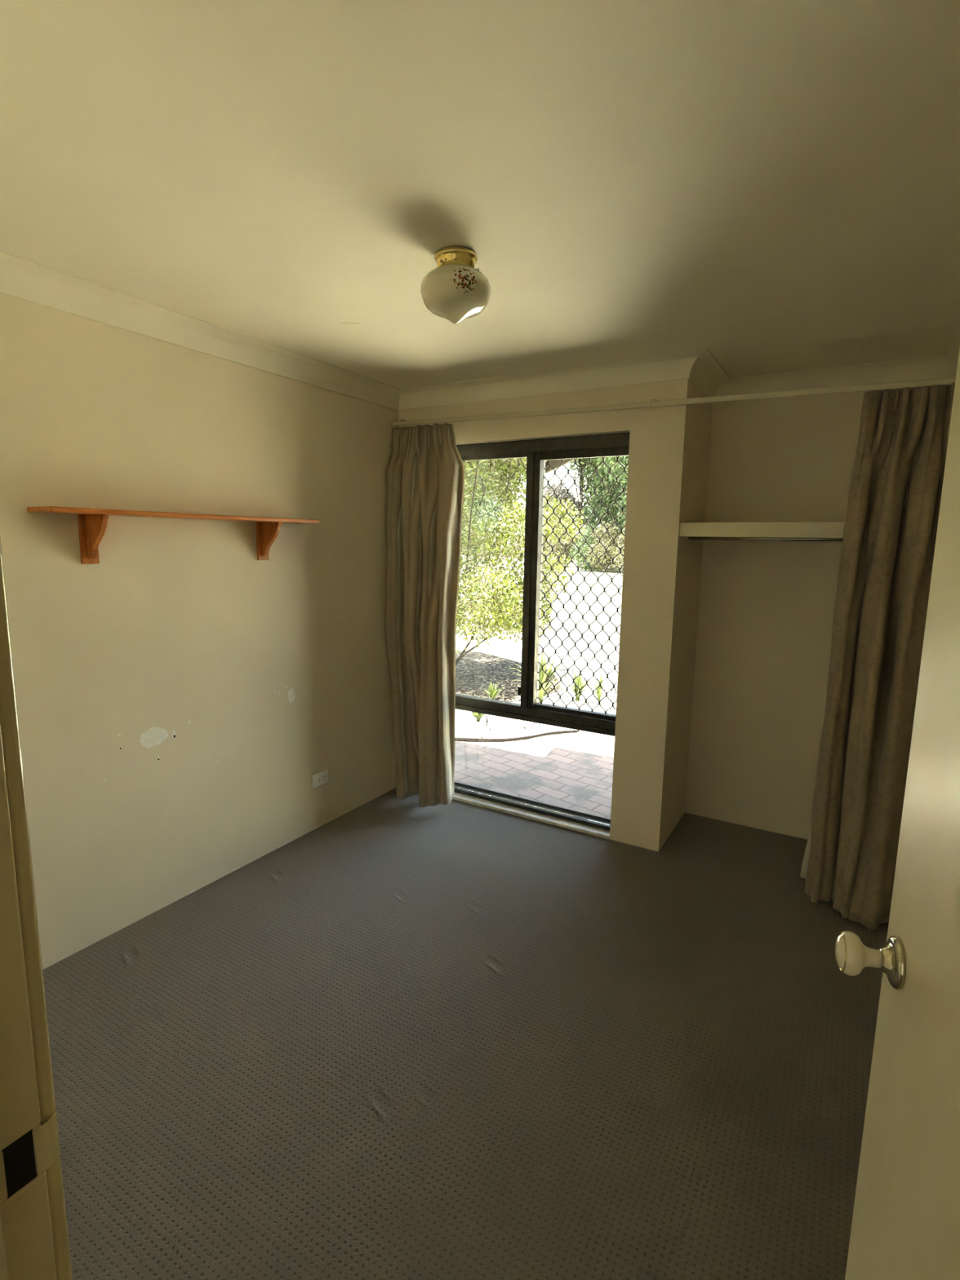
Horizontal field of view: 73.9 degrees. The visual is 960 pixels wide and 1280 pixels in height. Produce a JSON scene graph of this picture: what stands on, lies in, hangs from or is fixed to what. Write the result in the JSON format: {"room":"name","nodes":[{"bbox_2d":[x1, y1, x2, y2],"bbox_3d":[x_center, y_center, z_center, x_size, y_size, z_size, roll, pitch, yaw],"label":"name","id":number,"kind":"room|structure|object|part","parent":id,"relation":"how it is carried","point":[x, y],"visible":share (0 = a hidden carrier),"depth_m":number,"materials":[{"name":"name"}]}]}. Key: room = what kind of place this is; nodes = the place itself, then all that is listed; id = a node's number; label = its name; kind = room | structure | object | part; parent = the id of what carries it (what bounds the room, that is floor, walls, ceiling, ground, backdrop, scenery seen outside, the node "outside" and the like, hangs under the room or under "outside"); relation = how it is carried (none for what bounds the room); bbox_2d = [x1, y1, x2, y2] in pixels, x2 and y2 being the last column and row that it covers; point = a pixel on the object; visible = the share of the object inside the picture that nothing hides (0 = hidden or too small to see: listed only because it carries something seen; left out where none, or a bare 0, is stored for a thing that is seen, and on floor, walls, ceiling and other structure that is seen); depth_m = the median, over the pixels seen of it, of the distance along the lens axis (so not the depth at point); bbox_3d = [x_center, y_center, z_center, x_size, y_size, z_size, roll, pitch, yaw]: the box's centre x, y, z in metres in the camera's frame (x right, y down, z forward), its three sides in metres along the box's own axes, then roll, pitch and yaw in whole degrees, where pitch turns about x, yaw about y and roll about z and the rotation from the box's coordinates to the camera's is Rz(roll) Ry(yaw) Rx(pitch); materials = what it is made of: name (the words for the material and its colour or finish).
{"room":"empty bedroom","nodes":[
{"label":"empty bedroom","id":0,"kind":"room"},
{"bbox_2d":[0,293,398,969],"bbox_3d":[-1.632,0.003,2.159,0.151,2.400,4.720,6,10,30],"label":"wall","id":1,"kind":"structure","parent":0,"point":[181,694],"depth_m":2.64,"materials":[{"name":"beige paint"}]},
{"bbox_2d":[26,506,319,564],"bbox_3d":[-1.145,-0.417,2.621,0.151,0.193,1.206,6,10,30],"label":"wall shelf","id":2,"kind":"object","parent":1,"relation":"attached to","point":[92,522],"visible":1,"depth_m":2.31,"materials":[{"name":"orange wood"}]},
{"bbox_3d":[-1.414,-0.363,2.306,0.012,0.175,0.060,6,10,30],"label":"bracket plate","id":3,"kind":"part","parent":2,"relation":"part of","materials":[{"name":"orange wood"}]},
{"bbox_3d":[-1.014,-0.460,2.976,0.012,0.175,0.060,6,10,30],"label":"bracket plate","id":4,"kind":"part","parent":2,"relation":"part of","materials":[{"name":"orange wood"}]},
{"bbox_2d":[311,768,328,788],"bbox_3d":[-0.861,0.752,3.456,0.016,0.073,0.117,6,10,30],"label":"power outlet","id":5,"kind":"object","parent":1,"relation":"attached to","point":[319,779],"visible":1,"depth_m":3.45,"materials":[{"name":"white plastic"}]},
{"bbox_2d":[0,250,959,410],"bbox_3d":[0.119,-1.123,2.062,2.759,0.090,3.468,6,10,30],"label":"crown molding","id":6,"kind":"structure","parent":1,"relation":"attached to","point":[20,277],"depth_m":2.96,"materials":[{"name":"paint"}]},
{"bbox_2d":[42,787,888,1279],"bbox_3d":[-0.077,1.384,1.631,3.610,0.120,5.060,6,10,30],"label":"floor","id":7,"kind":"structure","parent":0,"point":[401,1039],"depth_m":1.92,"materials":[{"name":"carpet"}]},
{"bbox_2d":[0,0,959,389],"bbox_3d":[-0.004,-1.094,1.305,3.610,0.081,5.190,6,10,30],"label":"ceiling","id":8,"kind":"structure","parent":0,"point":[767,187],"depth_m":1.47,"materials":[{"name":"paint"}]},
{"bbox_2d":[420,245,490,324],"bbox_3d":[-0.073,-1.051,1.914,0.209,0.193,0.209,6,10,30],"label":"ceiling lamp","id":9,"kind":"object","parent":8,"relation":"attached to","point":[455,291],"visible":1,"depth_m":1.85,"materials":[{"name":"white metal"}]},
{"bbox_2d":[398,378,712,851],"bbox_3d":[0.401,-0.170,3.819,1.660,2.500,0.720,6,10,30],"label":"wall","id":10,"kind":"structure","parent":0,"point":[668,451],"depth_m":3.21,"materials":[{"name":"beige paint"}]},
{"bbox_2d":[453,432,630,839],"bbox_3d":[0.220,-0.040,3.611,1.220,2.097,0.161,6,10,30],"label":"window","id":11,"kind":"structure","parent":10,"relation":"in","point":[536,451],"depth_m":3.51,"materials":[{"name":"brown metal"}]},
{"bbox_3d":[0.220,0.692,3.724,1.180,0.535,0.004,6,10,30],"label":"glass pane","id":12,"kind":"part","parent":11,"relation":"part of","materials":[{"name":"clear glass"}]},
{"bbox_3d":[0.237,-0.320,3.567,1.173,1.403,0.044,6,10,30],"label":"sash rail","id":13,"kind":"part","parent":11,"relation":"part of","materials":[{"name":"brown metal"}]},
{"bbox_3d":[0.554,-0.309,3.453,0.532,1.490,0.025,6,10,30],"label":"grille frame","id":14,"kind":"part","parent":11,"relation":"part of","materials":[{"name":"grey metal"}]},
{"bbox_2d":[537,456,628,713],"bbox_3d":[0.555,-0.296,3.454,0.525,1.398,0.010,6,10,30],"label":"security grille","id":15,"kind":"object","parent":11,"relation":"attached to","point":[617,458],"depth_m":3.47,"materials":[{"name":"grey metal"}]},
{"bbox_2d":[391,377,955,426],"bbox_3d":[0.686,-1.105,3.030,2.746,0.089,0.107,6,10,31],"label":"rail","id":16,"kind":"object","parent":10,"relation":"attached to","point":[946,381],"visible":1,"depth_m":2.79,"materials":[{"name":"beige metal"}]},
{"bbox_2d":[386,422,465,807],"bbox_3d":[-0.343,-0.125,3.669,0.542,2.161,0.254,6,10,30],"label":"curtain","id":17,"kind":"object","parent":16,"relation":"hanging from","point":[426,471],"visible":1,"depth_m":3.62,"materials":[{"name":"beige fabric"}]},
{"bbox_2d":[800,382,955,929],"bbox_3d":[1.615,0.102,2.568,0.445,2.130,0.245,7,10,33],"label":"curtain","id":18,"kind":"object","parent":16,"relation":"hanging from","point":[849,861],"visible":0.85,"depth_m":2.53,"materials":[{"name":"brown fabric"}]},
{"bbox_2d":[684,385,951,839],"bbox_3d":[1.735,-0.130,3.364,1.100,2.400,0.150,6,10,30],"label":"wall","id":19,"kind":"structure","parent":0,"point":[766,607],"depth_m":3.40,"materials":[{"name":"beige paint"}]},
{"bbox_2d":[679,522,845,542],"bbox_3d":[1.563,-0.503,2.999,1.098,0.080,0.545,6,10,30],"label":"closet shelf","id":20,"kind":"object","parent":19,"relation":"attached to","point":[774,531],"visible":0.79,"depth_m":2.88,"materials":[{"name":"beige paint"}]},
{"bbox_3d":[1.525,-0.466,2.942,1.098,0.021,0.021,6,10,30],"label":"hanging rod","id":21,"kind":"part","parent":20,"relation":"part of","materials":[{"name":"silver metal"}]},
{"bbox_3d":[-0.507,0.270,0.538,3.460,2.400,0.110,6,10,30],"label":"wall","id":22,"kind":"structure","parent":0,"visible":0},
{"bbox_2d":[0,537,72,1279],"bbox_3d":[-0.048,0.464,0.301,0.932,2.103,0.126,6,10,30],"label":"door frame","id":23,"kind":"structure","parent":22,"relation":"attached to","point":[34,1242],"depth_m":0.52,"materials":[{"name":"beige paint"}]},
{"bbox_3d":[-0.370,0.432,0.547,0.004,0.042,0.021,4,9,17],"label":"strike plate","id":24,"kind":"part","parent":23,"relation":"part of","materials":[{"name":"beige paint"}]},
{"bbox_2d":[834,346,959,1279],"bbox_3d":[0.441,0.465,0.550,0.113,2.018,0.832,4,9,19],"label":"door","id":25,"kind":"structure","parent":22,"relation":"in","point":[905,1224],"depth_m":0.80,"materials":[{"name":"paint"}]},
{"bbox_3d":[0.531,0.442,0.896,0.057,0.058,0.058,4,9,19],"label":"knob","id":26,"kind":"part","parent":25,"relation":"part of","materials":[{"name":"beige ceramic"}]},
{"label":"outside","id":27,"kind":"structure","parent":0,"visible":0},
{"bbox_2d":[455,627,619,752],"bbox_3d":[12.927,-5.073,46.116,100.000,0.280,87.000,6,10,30],"label":"ground","id":28,"kind":"structure","parent":27,"point":[509,650],"depth_m":9.05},
{"bbox_2d":[455,649,564,702],"bbox_3d":[-0.419,0.393,8.315,3.450,0.032,2.750,6,10,30],"label":"mulch","id":29,"kind":"object","parent":28,"relation":"on","point":[476,670],"visible":0.3,"depth_m":7.89,"materials":[{"name":"brown plant"}]},
{"bbox_2d":[480,682,502,699],"bbox_3d":[0.131,0.538,6.683,0.262,0.211,0.211,2,9,8],"label":"leaf plant","id":30,"kind":"object","parent":29,"relation":"on","point":[492,694],"visible":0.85,"depth_m":6.65,"materials":[{"name":"green plant"}]},
{"bbox_2d":[455,457,588,666],"bbox_3d":[-0.513,-1.572,7.886,3.201,4.001,2.912,6,10,30],"label":"leafy shrub","id":31,"kind":"object","parent":29,"relation":"on","point":[491,605],"visible":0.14,"depth_m":7.42,"materials":[{"name":"green plant"}]},
{"bbox_2d":[454,662,617,737],"bbox_3d":[0.499,0.556,7.220,3.210,0.104,2.578,-5,11,-34],"label":"leaf litter","id":32,"kind":"object","parent":29,"relation":"on","point":[563,669],"visible":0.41,"depth_m":7.04,"materials":[{"name":"brown plant"}]},
{"bbox_2d":[454,690,604,745],"bbox_3d":[-0.944,0.524,7.465,5.020,0.035,3.165,6,10,30],"label":"garden bed","id":33,"kind":"object","parent":28,"relation":"on","point":[508,727],"visible":0.18,"depth_m":5.77,"materials":[{"name":"soil"}]},
{"bbox_2d":[458,697,491,721],"bbox_3d":[0.000,0.650,5.901,0.486,0.224,0.542,-1,9,-11],"label":"leaf plant","id":34,"kind":"object","parent":33,"relation":"on","point":[477,715],"visible":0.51,"depth_m":5.87,"materials":[{"name":"green plant"}]},
{"bbox_2d":[454,729,577,742],"bbox_3d":[0.030,0.815,5.448,1.659,0.022,0.330,1,9,-1],"label":"garden hose","id":35,"kind":"object","parent":33,"relation":"on","point":[575,731],"visible":0.74,"depth_m":5.35,"materials":[{"name":"black rubber"}]},
{"bbox_2d":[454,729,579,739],"bbox_3d":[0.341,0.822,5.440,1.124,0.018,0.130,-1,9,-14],"label":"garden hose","id":36,"kind":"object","parent":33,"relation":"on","point":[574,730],"visible":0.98,"depth_m":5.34,"materials":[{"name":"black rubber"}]},
{"bbox_2d":[510,651,574,702],"bbox_3d":[0.543,0.360,6.513,0.701,0.635,0.586,-6,11,-39],"label":"leaf plant","id":37,"kind":"object","parent":33,"relation":"on","point":[543,677],"visible":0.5,"depth_m":6.46,"materials":[{"name":"green plant"}]},
{"bbox_2d":[560,669,599,701],"bbox_3d":[1.050,0.480,6.690,0.426,0.356,0.381,1,9,2],"label":"leaf plant","id":38,"kind":"object","parent":33,"relation":"on","point":[578,680],"visible":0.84,"depth_m":6.73,"materials":[{"name":"green plant"}]},
{"bbox_2d":[588,672,609,699],"bbox_3d":[1.247,0.489,6.793,0.237,0.310,0.369,6,10,30],"label":"leaf plant","id":39,"kind":"object","parent":33,"relation":"on","point":[599,691],"visible":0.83,"depth_m":6.78,"materials":[{"name":"green plant"}]},
{"bbox_2d":[454,740,613,818],"bbox_3d":[0.481,0.954,4.821,4.200,0.055,1.729,6,10,30],"label":"patio","id":40,"kind":"structure","parent":28,"relation":"on","point":[575,777],"depth_m":4.60,"materials":[{"name":"brick"}]},
{"bbox_2d":[459,555,622,642],"bbox_3d":[15.718,-5.145,45.908,85.000,0.012,74.500,6,10,30],"label":"wall","id":41,"kind":"structure","parent":28,"relation":"on","point":[577,578],"depth_m":16.91,"materials":[{"name":"white paint"}]},
{"bbox_2d":[460,460,526,562],"bbox_3d":[-0.469,-13.594,48.417,8.930,15.770,9.955,3,9,12],"label":"tree","id":42,"kind":"object","parent":41,"relation":"on","point":[485,505],"visible":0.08,"depth_m":47.53,"materials":[{"name":"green plant"}]},
{"bbox_2d":[485,457,578,473],"bbox_3d":[0.994,-1.787,11.413,1.300,3.420,4.572,0,9,-7],"label":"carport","id":43,"kind":"object","parent":41,"relation":"on","point":[554,464],"visible":0.11,"depth_m":12.60,"materials":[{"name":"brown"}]},
{"bbox_2d":[461,536,623,559],"bbox_3d":[20.859,-8.276,59.179,100.000,2.300,0.120,6,10,30],"label":"fence","id":44,"kind":"object","parent":41,"relation":"on","point":[486,536],"visible":0.02,"depth_m":69.21,"materials":[{"name":"grey"}]},
{"bbox_2d":[542,524,553,565],"bbox_3d":[3.984,-5.882,40.778,2.193,3.536,2.131,6,10,30],"label":"shrub","id":45,"kind":"object","parent":41,"relation":"on","point":[550,540],"visible":0.06,"depth_m":40.39,"materials":[{"name":"green plant"}]},
{"bbox_2d":[521,480,588,565],"bbox_3d":[5.514,-7.843,45.170,5.467,6.562,4.497,6,10,30],"label":"tree","id":46,"kind":"object","parent":41,"relation":"on","point":[560,491],"visible":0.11,"depth_m":43.72,"materials":[{"name":"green plant"}]},
{"bbox_2d":[542,520,577,569],"bbox_3d":[4.878,-5.704,39.181,2.376,3.351,2.438,-3,10,-26],"label":"shrub","id":47,"kind":"object","parent":41,"relation":"on","point":[559,548],"visible":0.35,"depth_m":38.70,"materials":[{"name":"green plant"}]},
{"bbox_2d":[560,457,599,566],"bbox_3d":[6.659,-10.708,40.925,3.729,12.208,3.746,3,9,14],"label":"bare tree","id":48,"kind":"object","parent":41,"relation":"on","point":[580,477],"visible":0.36,"depth_m":41.06,"materials":[{"name":"black plant"}]},
{"bbox_2d":[568,522,605,571],"bbox_3d":[6.631,-5.428,38.378,2.362,3.266,2.689,6,10,30],"label":"shrub","id":49,"kind":"object","parent":41,"relation":"on","point":[589,540],"visible":0.44,"depth_m":38.02,"materials":[{"name":"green plant"}]},
{"bbox_2d":[564,456,627,564],"bbox_3d":[7.932,-12.703,41.629,7.445,15.976,6.994,0,9,-5],"label":"tree","id":50,"kind":"object","parent":41,"relation":"on","point":[601,510],"visible":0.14,"depth_m":40.76,"materials":[{"name":"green plant"}]},
{"bbox_2d":[584,520,623,573],"bbox_3d":[7.346,-5.222,37.019,2.307,3.426,2.819,6,10,30],"label":"shrub","id":51,"kind":"object","parent":41,"relation":"on","point":[599,549],"visible":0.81,"depth_m":36.73,"materials":[{"name":"green plant"}]},
{"bbox_2d":[593,455,628,541],"bbox_3d":[9.448,-11.925,36.331,6.426,16.123,8.498,-8,12,-44],"label":"tree","id":52,"kind":"object","parent":41,"relation":"on","point":[624,460],"visible":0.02,"depth_m":36.92,"materials":[{"name":"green plant"}]},
{"bbox_2d":[610,523,625,573],"bbox_3d":[8.635,-5.056,35.789,2.840,3.379,2.673,6,10,30],"label":"shrub","id":53,"kind":"object","parent":41,"relation":"on","point":[620,557],"visible":0.12,"depth_m":35.77,"materials":[{"name":"green plant"}]},
{"bbox_2d":[559,662,617,714],"bbox_3d":[1.622,0.539,7.441,1.235,0.149,2.986,6,10,30],"label":"grass","id":54,"kind":"structure","parent":28,"relation":"on","point":[592,698],"depth_m":6.72,"materials":[{"name":"green plant"}]}
]}

